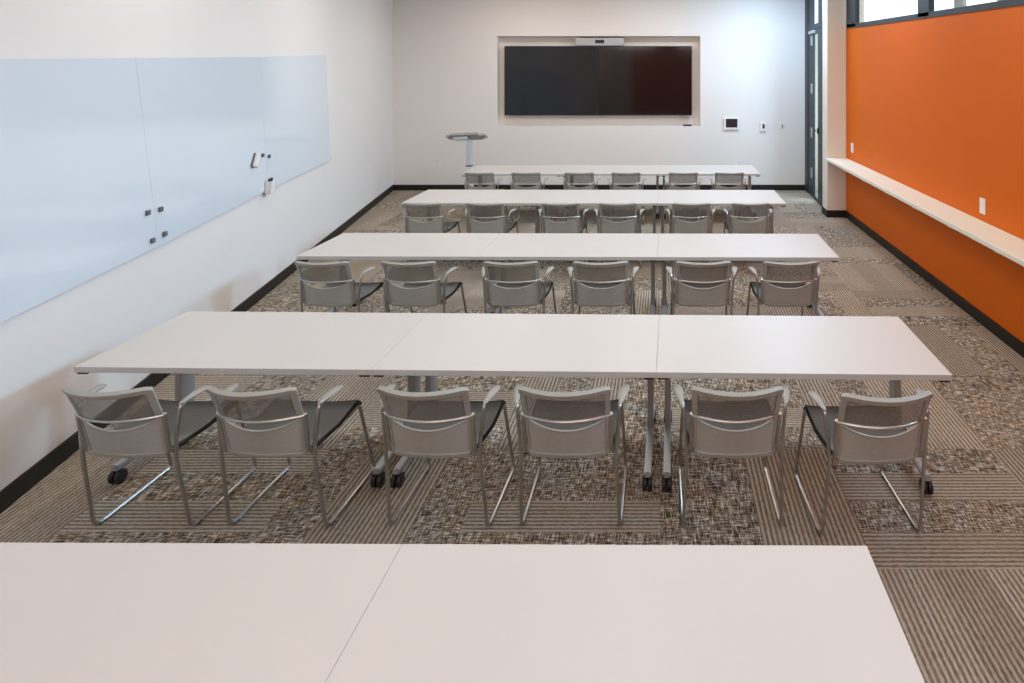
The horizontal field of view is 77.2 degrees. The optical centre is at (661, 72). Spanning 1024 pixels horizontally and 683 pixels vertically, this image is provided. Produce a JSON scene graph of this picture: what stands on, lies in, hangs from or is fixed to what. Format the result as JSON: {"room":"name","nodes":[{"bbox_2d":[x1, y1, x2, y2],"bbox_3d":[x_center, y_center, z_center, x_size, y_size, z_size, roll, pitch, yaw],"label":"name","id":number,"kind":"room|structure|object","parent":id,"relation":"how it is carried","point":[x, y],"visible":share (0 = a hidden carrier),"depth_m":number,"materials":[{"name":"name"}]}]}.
{"room":"classroom","nodes":[
{"label":"classroom","id":0,"kind":"room"},
{"bbox_2d":[0,0,392,490],"bbox_3d":[-3.833,0.289,4.630,0.196,4.000,16.017,0,0,-11],"label":"wall","id":1,"kind":"structure","parent":0,"point":[217,264],"depth_m":5.01,"materials":[{"name":"paint"}]},
{"bbox_2d":[0,58,157,322],"bbox_3d":[-3.475,0.602,3.422,0.024,1.404,2.283,0,0,-11],"label":"whiteboard","id":2,"kind":"object","parent":1,"relation":"attached to","point":[76,191],"visible":1,"depth_m":3.65,"materials":[{"name":"white glass"}]},
{"bbox_2d":[145,210,150,215],"bbox_3d":[-3.652,0.996,4.407,0.020,0.036,0.036,0,0,-12],"label":"magnet","id":3,"kind":"object","parent":2,"relation":"attached to","point":[147,212],"visible":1,"depth_m":4.39,"materials":[{"name":"black metal"}]},
{"bbox_2d":[150,238,155,243],"bbox_3d":[-3.663,1.209,4.462,0.020,0.036,0.036,0,0,-11],"label":"magnet","id":4,"kind":"object","parent":2,"relation":"attached to","point":[152,240],"visible":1,"depth_m":4.45,"materials":[{"name":"black metal"}]},
{"bbox_2d":[0,185,392,513],"bbox_3d":[-3.685,2.235,4.430,0.015,0.108,15.573,0,0,-11],"label":"baseboard","id":5,"kind":"structure","parent":1,"relation":"attached to","point":[22,484],"depth_m":4.05,"materials":[{"name":"rubber"}]},
{"bbox_2d":[136,57,266,245],"bbox_3d":[-3.864,0.558,5.340,0.024,1.428,2.157,0,0,-11],"label":"whiteboard","id":6,"kind":"object","parent":1,"relation":"attached to","point":[203,121],"visible":0.99,"depth_m":5.10,"materials":[{"name":"white glass"}]},
{"bbox_2d":[158,206,163,211],"bbox_3d":[-3.683,1.005,4.557,0.020,0.036,0.036,0,0,-11],"label":"magnet","id":7,"kind":"object","parent":6,"relation":"attached to","point":[160,209],"visible":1,"depth_m":4.54,"materials":[{"name":"black metal"}]},
{"bbox_2d":[162,231,167,236],"bbox_3d":[-3.693,1.198,4.607,0.020,0.036,0.036,0,0,-12],"label":"magnet","id":8,"kind":"object","parent":6,"relation":"attached to","point":[165,233],"visible":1,"depth_m":4.60,"materials":[{"name":"grey rubber"}]},
{"bbox_2d":[251,152,260,167],"bbox_3d":[-3.974,0.859,6.070,0.050,0.149,0.121,0,0,-11],"label":"eraser","id":9,"kind":"object","parent":6,"relation":"attached to","point":[256,157],"visible":1,"depth_m":6.05,"materials":[{"name":"grey rubber"}]},
{"bbox_2d":[265,179,274,193],"bbox_3d":[-4.034,1.169,6.380,0.056,0.140,0.110,0,0,-11],"label":"holder","id":10,"kind":"object","parent":6,"relation":"attached to","point":[269,186],"visible":0.94,"depth_m":6.33,"materials":[{"name":"white plastic"}]},
{"bbox_2d":[260,55,329,185],"bbox_3d":[-4.255,0.490,7.269,0.024,1.442,2.174,0,0,-11],"label":"whiteboard","id":11,"kind":"object","parent":1,"relation":"attached to","point":[294,88],"visible":0.98,"depth_m":7.10,"materials":[{"name":"white glass"}]},
{"bbox_2d":[0,190,1023,682],"bbox_3d":[-1.400,2.339,4.580,9.600,0.100,15.960,0,0,0],"label":"floor","id":12,"kind":"structure","parent":0,"point":[954,586],"depth_m":3.50,"materials":[{"name":"carpet"}]},
{"bbox_2d":[61,384,256,526],"bbox_3d":[-2.599,1.880,3.208,0.589,0.821,0.757,0,0,1],"label":"chair","id":13,"kind":"object","parent":12,"relation":"on","point":[158,428],"visible":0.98,"depth_m":3.02,"materials":[{"name":"grey plastic"}]},
{"bbox_2d":[0,542,401,682],"bbox_3d":[-1.617,1.919,1.732,1.523,0.740,0.905,0,0,0],"label":"folding table","id":14,"kind":"object","parent":12,"relation":"on","point":[70,612],"visible":0.87,"depth_m":1.78,"materials":[{"name":"white laminate"}]},
{"bbox_2d":[74,311,427,487],"bbox_3d":[-2.298,1.919,3.700,1.576,0.740,0.905,0,0,1],"label":"folding table","id":15,"kind":"object","parent":12,"relation":"on","point":[191,343],"visible":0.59,"depth_m":3.53,"materials":[{"name":"white laminate"}]},
{"bbox_2d":[206,384,374,526],"bbox_3d":[-1.919,1.880,3.208,0.589,0.821,0.757,0,0,2],"label":"chair","id":16,"kind":"object","parent":12,"relation":"on","point":[287,429],"visible":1,"depth_m":3.02,"materials":[{"name":"plastic"}]},
{"bbox_2d":[294,261,390,312],"bbox_3d":[-2.654,1.880,5.148,0.589,0.821,0.757,0,0,2],"label":"chair","id":17,"kind":"object","parent":12,"relation":"on","point":[344,293],"visible":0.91,"depth_m":4.94,"materials":[{"name":"plastic"}]},
{"bbox_2d":[297,233,500,313],"bbox_3d":[-2.318,1.919,5.677,1.523,0.740,0.905,0,0,0],"label":"folding table","id":18,"kind":"object","parent":12,"relation":"on","point":[345,246],"visible":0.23,"depth_m":5.55,"materials":[{"name":"white laminate"}]},
{"bbox_2d":[381,261,466,312],"bbox_3d":[-1.978,1.880,5.148,0.589,0.821,0.757,0,0,1],"label":"chair","id":19,"kind":"object","parent":12,"relation":"on","point":[429,293],"visible":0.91,"depth_m":4.93,"materials":[{"name":"plastic"}]},
{"bbox_2d":[403,203,460,267],"bbox_3d":[-2.714,1.880,7.318,0.589,0.821,0.757,0,0,0],"label":"chair","id":20,"kind":"object","parent":12,"relation":"on","point":[436,226],"visible":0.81,"depth_m":7.10,"materials":[{"name":"plastic"}]},
{"bbox_2d":[377,384,514,526],"bbox_3d":[-1.114,1.880,3.208,0.589,0.821,0.757,0,0,2],"label":"chair","id":21,"kind":"object","parent":12,"relation":"on","point":[434,428],"visible":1,"depth_m":3.01,"materials":[{"name":"plastic"}]},
{"bbox_2d":[446,132,487,185],"bbox_3d":[-3.428,1.660,10.900,0.674,1.258,0.480,0,0,0],"label":"lectern","id":22,"kind":"object","parent":12,"relation":"on","point":[469,137],"visible":0.52,"depth_m":10.85,"materials":[{"name":"grey metal"}]},
{"bbox_2d":[401,190,542,232],"bbox_3d":[-2.334,1.919,7.862,1.523,0.740,1.004,0,0,0],"label":"folding table","id":23,"kind":"object","parent":12,"relation":"on","point":[445,197],"visible":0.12,"depth_m":7.75,"materials":[{"name":"white laminate"}]},
{"bbox_2d":[464,172,507,219],"bbox_3d":[-2.700,1.880,9.458,0.589,0.821,0.757,0,0,0],"label":"chair","id":24,"kind":"object","parent":12,"relation":"on","point":[467,186],"visible":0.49,"depth_m":9.22,"materials":[{"name":"plastic"}]},
{"bbox_2d":[465,203,517,268],"bbox_3d":[-2.005,1.880,7.318,0.589,0.821,0.757,0,0,1],"label":"chair","id":25,"kind":"object","parent":12,"relation":"on","point":[472,226],"visible":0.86,"depth_m":7.09,"materials":[{"name":"plastic"}]},
{"bbox_2d":[371,313,658,490],"bbox_3d":[-0.766,1.919,3.671,1.486,0.740,0.905,0,0,1],"label":"folding table","id":26,"kind":"object","parent":12,"relation":"on","point":[440,344],"visible":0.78,"depth_m":3.51,"materials":[{"name":"white laminate"}]},
{"bbox_2d":[461,165,568,218],"bbox_3d":[-2.306,1.919,10.010,1.523,0.740,1.068,0,0,0],"label":"folding table","id":27,"kind":"object","parent":12,"relation":"on","point":[498,170],"visible":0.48,"depth_m":9.91,"materials":[{"name":"white laminate"}]},
{"bbox_2d":[481,261,556,313],"bbox_3d":[-1.182,1.880,5.148,0.589,0.821,0.757,0,0,0],"label":"chair","id":28,"kind":"object","parent":12,"relation":"on","point":[519,293],"visible":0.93,"depth_m":4.93,"materials":[{"name":"plastic"}]},
{"bbox_2d":[510,172,550,221],"bbox_3d":[-2.012,1.880,9.458,0.589,0.821,0.757,0,0,0],"label":"chair","id":29,"kind":"object","parent":12,"relation":"on","point":[513,186],"visible":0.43,"depth_m":9.22,"materials":[{"name":"plastic"}]},
{"bbox_2d":[538,203,588,268],"bbox_3d":[-1.155,1.880,7.318,0.589,0.821,0.757,0,0,-1],"label":"chair","id":30,"kind":"object","parent":12,"relation":"on","point":[546,225],"visible":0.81,"depth_m":7.09,"materials":[{"name":"plastic"}]},
{"bbox_2d":[477,233,658,314],"bbox_3d":[-0.794,1.919,5.665,1.523,0.740,0.905,0,0,0],"label":"folding table","id":31,"kind":"object","parent":12,"relation":"on","point":[507,246],"visible":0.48,"depth_m":5.55,"materials":[{"name":"white laminate"}]},
{"bbox_2d":[514,384,629,525],"bbox_3d":[-0.457,1.880,3.208,0.589,0.821,0.757,0,0,0],"label":"chair","id":32,"kind":"object","parent":12,"relation":"on","point":[561,428],"visible":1,"depth_m":3.01,"materials":[{"name":"plastic"}]},
{"bbox_2d":[562,172,600,222],"bbox_3d":[-1.221,1.880,9.458,0.589,0.821,0.757,0,0,0],"label":"chair","id":33,"kind":"object","parent":12,"relation":"on","point":[566,186],"visible":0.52,"depth_m":9.22,"materials":[{"name":"plastic"}]},
{"bbox_2d":[529,190,657,233],"bbox_3d":[-0.810,1.919,7.852,1.523,0.740,1.004,0,0,0],"label":"folding table","id":34,"kind":"object","parent":12,"relation":"on","point":[583,197],"visible":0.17,"depth_m":7.75,"materials":[{"name":"white laminate"}]},
{"bbox_2d":[567,261,638,314],"bbox_3d":[-0.483,1.880,5.148,0.589,0.821,0.757,0,0,-1],"label":"chair","id":35,"kind":"object","parent":12,"relation":"on","point":[586,293],"visible":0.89,"depth_m":4.93,"materials":[{"name":"plastic"}]},
{"bbox_2d":[561,165,660,218],"bbox_3d":[-0.782,1.919,10.013,1.523,0.740,1.068,0,0,0],"label":"folding table","id":36,"kind":"object","parent":12,"relation":"on","point":[598,170],"visible":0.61,"depth_m":9.91,"materials":[{"name":"white laminate"}]},
{"bbox_2d":[594,203,643,267],"bbox_3d":[-0.500,1.880,7.318,0.589,0.821,0.757,0,0,0],"label":"chair","id":37,"kind":"object","parent":12,"relation":"on","point":[633,225],"visible":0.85,"depth_m":7.09,"materials":[{"name":"plastic"}]},
{"bbox_2d":[326,544,924,682],"bbox_3d":[-0.093,1.919,1.725,1.523,0.740,0.905,0,0,0],"label":"folding table","id":38,"kind":"object","parent":12,"relation":"on","point":[440,613],"visible":1,"depth_m":1.75,"materials":[{"name":"white laminate"}]},
{"bbox_2d":[607,172,645,223],"bbox_3d":[-0.533,1.880,9.458,0.589,0.821,0.757,0,0,0],"label":"chair","id":39,"kind":"object","parent":12,"relation":"on","point":[612,185],"visible":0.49,"depth_m":9.22,"materials":[{"name":"plastic"}]},
{"bbox_2d":[663,172,701,223],"bbox_3d":[0.315,1.880,9.458,0.589,0.821,0.757,0,0,0],"label":"chair","id":40,"kind":"object","parent":12,"relation":"on","point":[670,186],"visible":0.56,"depth_m":9.22,"materials":[{"name":"plastic"}]},
{"bbox_2d":[665,203,715,267],"bbox_3d":[0.333,1.880,7.318,0.589,0.821,0.757,0,0,0],"label":"chair","id":41,"kind":"object","parent":12,"relation":"on","point":[676,226],"visible":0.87,"depth_m":7.09,"materials":[{"name":"plastic"}]},
{"bbox_2d":[666,261,736,314],"bbox_3d":[0.325,1.880,5.148,0.589,0.821,0.757,0,0,0],"label":"chair","id":42,"kind":"object","parent":12,"relation":"on","point":[685,293],"visible":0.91,"depth_m":4.93,"materials":[{"name":"plastic"}]},
{"bbox_2d":[661,165,759,218],"bbox_3d":[0.742,1.919,10.016,1.523,0.740,1.068,0,0,0],"label":"folding table","id":43,"kind":"object","parent":12,"relation":"on","point":[702,170],"visible":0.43,"depth_m":9.91,"materials":[{"name":"white laminate"}]},
{"bbox_2d":[658,190,785,233],"bbox_3d":[0.714,1.919,7.841,1.523,0.740,1.004,0,0,0],"label":"folding table","id":44,"kind":"object","parent":12,"relation":"on","point":[665,197],"visible":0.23,"depth_m":7.75,"materials":[{"name":"white laminate"}]},
{"bbox_2d":[708,172,746,221],"bbox_3d":[0.998,1.880,9.458,0.589,0.821,0.757,0,0,0],"label":"chair","id":45,"kind":"object","parent":12,"relation":"on","point":[741,186],"visible":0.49,"depth_m":9.21,"materials":[{"name":"plastic"}]},
{"bbox_2d":[673,384,788,525],"bbox_3d":[0.351,1.880,3.208,0.589,0.821,0.757,0,0,-1],"label":"chair","id":46,"kind":"object","parent":12,"relation":"on","point":[738,428],"visible":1,"depth_m":3.01,"materials":[{"name":"plastic"}]},
{"bbox_2d":[722,203,772,268],"bbox_3d":[1.001,1.880,7.318,0.589,0.821,0.757,0,0,-1],"label":"chair","id":47,"kind":"object","parent":12,"relation":"on","point":[735,226],"visible":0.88,"depth_m":7.09,"materials":[{"name":"plastic"}]},
{"bbox_2d":[658,234,838,315],"bbox_3d":[0.730,1.919,5.652,1.523,0.740,0.905,0,0,0],"label":"folding table","id":48,"kind":"object","parent":12,"relation":"on","point":[671,247],"visible":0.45,"depth_m":5.52,"materials":[{"name":"white laminate"}]},
{"bbox_2d":[746,261,819,315],"bbox_3d":[1.003,1.880,5.148,0.589,0.821,0.757,0,0,-1],"label":"chair","id":49,"kind":"object","parent":12,"relation":"on","point":[778,293],"visible":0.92,"depth_m":4.93,"materials":[{"name":"plastic"}]},
{"bbox_2d":[656,315,951,494],"bbox_3d":[0.737,1.919,3.642,1.517,0.740,0.905,0,0,1],"label":"folding table","id":50,"kind":"object","parent":12,"relation":"on","point":[689,346],"visible":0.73,"depth_m":3.48,"materials":[{"name":"white laminate"}]},
{"bbox_2d":[794,388,933,534],"bbox_3d":[1.024,1.880,3.158,0.589,0.821,0.757,0,0,-3],"label":"chair","id":51,"kind":"object","parent":12,"relation":"on","point":[872,433],"visible":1,"depth_m":2.96,"materials":[{"name":"plastic"}]},
{"bbox_2d":[393,0,817,189],"bbox_3d":[0.356,0.299,12.260,11.287,4.020,0.400,0,0,0],"label":"wall","id":52,"kind":"structure","parent":0,"point":[748,56],"depth_m":12.06,"materials":[{"name":"paint"}]},
{"bbox_2d":[504,46,597,114],"bbox_3d":[-2.168,0.158,12.180,1.819,1.355,0.160,0,0,0],"label":"television","id":53,"kind":"object","parent":52,"relation":"attached to","point":[538,80],"visible":1,"depth_m":12.10,"materials":[{"name":"black glass"}]},
{"bbox_2d":[393,185,804,189],"bbox_3d":[-1.224,2.235,12.053,8.027,0.108,0.015,0,0,0],"label":"baseboard","id":54,"kind":"structure","parent":52,"relation":"attached to","point":[395,187],"depth_m":12.05,"materials":[{"name":"rubber"}]},
{"bbox_2d":[575,38,623,45],"bbox_3d":[-1.215,-0.598,12.150,0.946,0.150,0.160,0,0,0],"label":"bar","id":55,"kind":"object","parent":52,"relation":"attached to","point":[578,41],"visible":1,"depth_m":12.08,"materials":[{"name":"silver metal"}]},
{"bbox_2d":[598,46,691,114],"bbox_3d":[-0.335,0.158,12.180,1.840,1.355,0.160,0,0,0],"label":"television","id":56,"kind":"object","parent":52,"relation":"attached to","point":[632,80],"visible":1,"depth_m":12.10,"materials":[{"name":"black glass"}]},
{"bbox_2d":[724,118,738,129],"bbox_3d":[1.344,0.993,12.041,0.292,0.234,0.038,0,0,0],"label":"control panel","id":57,"kind":"object","parent":52,"relation":"attached to","point":[729,123],"visible":1,"depth_m":12.02,"materials":[{"name":"white plastic"}]},
{"bbox_2d":[760,122,765,130],"bbox_3d":[1.961,1.051,12.046,0.120,0.180,0.037,0,0,0],"label":"light switch","id":58,"kind":"object","parent":52,"relation":"attached to","point":[762,124],"visible":1,"depth_m":12.03,"materials":[{"name":"white plastic"}]},
{"bbox_2d":[780,123,784,128],"bbox_3d":[2.340,1.036,12.053,0.088,0.110,0.014,0,0,0],"label":"light switch","id":59,"kind":"object","parent":52,"relation":"attached to","point":[782,125],"visible":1,"depth_m":12.05,"materials":[{"name":"white plastic"}]},
{"bbox_2d":[805,0,822,205],"bbox_3d":[2.736,0.289,11.097,0.132,4.000,1.936,0,0,3],"label":"door","id":60,"kind":"structure","parent":52,"relation":"in","point":[811,28],"depth_m":11.34,"materials":[{"name":"paint"}]},
{"bbox_2d":[823,0,863,209],"bbox_3d":[2.910,0.289,9.970,0.580,4.000,0.300,0,0,0],"label":"wall","id":61,"kind":"structure","parent":0,"point":[834,11],"depth_m":9.82,"materials":[{"name":"paint"}]},
{"bbox_2d":[846,5,1023,342],"bbox_3d":[3.015,0.289,3.310,0.200,4.000,13.020,0,0,0],"label":"wall","id":62,"kind":"structure","parent":0,"point":[935,105],"depth_m":6.35,"materials":[{"name":"orange paint"}]},
{"bbox_2d":[822,206,1023,357],"bbox_3d":[2.760,2.235,3.460,0.310,0.108,13.320,0,0,0],"label":"baseboard","id":63,"kind":"structure","parent":62,"relation":"attached to","point":[984,320],"depth_m":6.43,"materials":[{"name":"rubber"}]},
{"bbox_2d":[825,158,1023,266],"bbox_3d":[2.750,1.449,4.110,0.330,0.200,11.420,0,0,0],"label":"wall shelf","id":64,"kind":"object","parent":62,"relation":"attached to","point":[1003,243],"visible":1,"depth_m":5.93,"materials":[{"name":"laminate"}]},
{"bbox_2d":[846,0,1023,28],"bbox_3d":[2.974,-0.887,4.085,0.142,1.089,11.370,0,0,0],"label":"window","id":65,"kind":"structure","parent":62,"relation":"in","point":[925,7],"depth_m":6.80,"materials":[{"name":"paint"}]},
{"bbox_2d":[980,197,985,214],"bbox_3d":[2.909,1.212,5.630,0.011,0.143,0.095,0,0,0],"label":"wall outlet","id":66,"kind":"object","parent":62,"relation":"attached to","point":[982,200],"visible":1,"depth_m":5.61,"materials":[{"name":"white plastic"}]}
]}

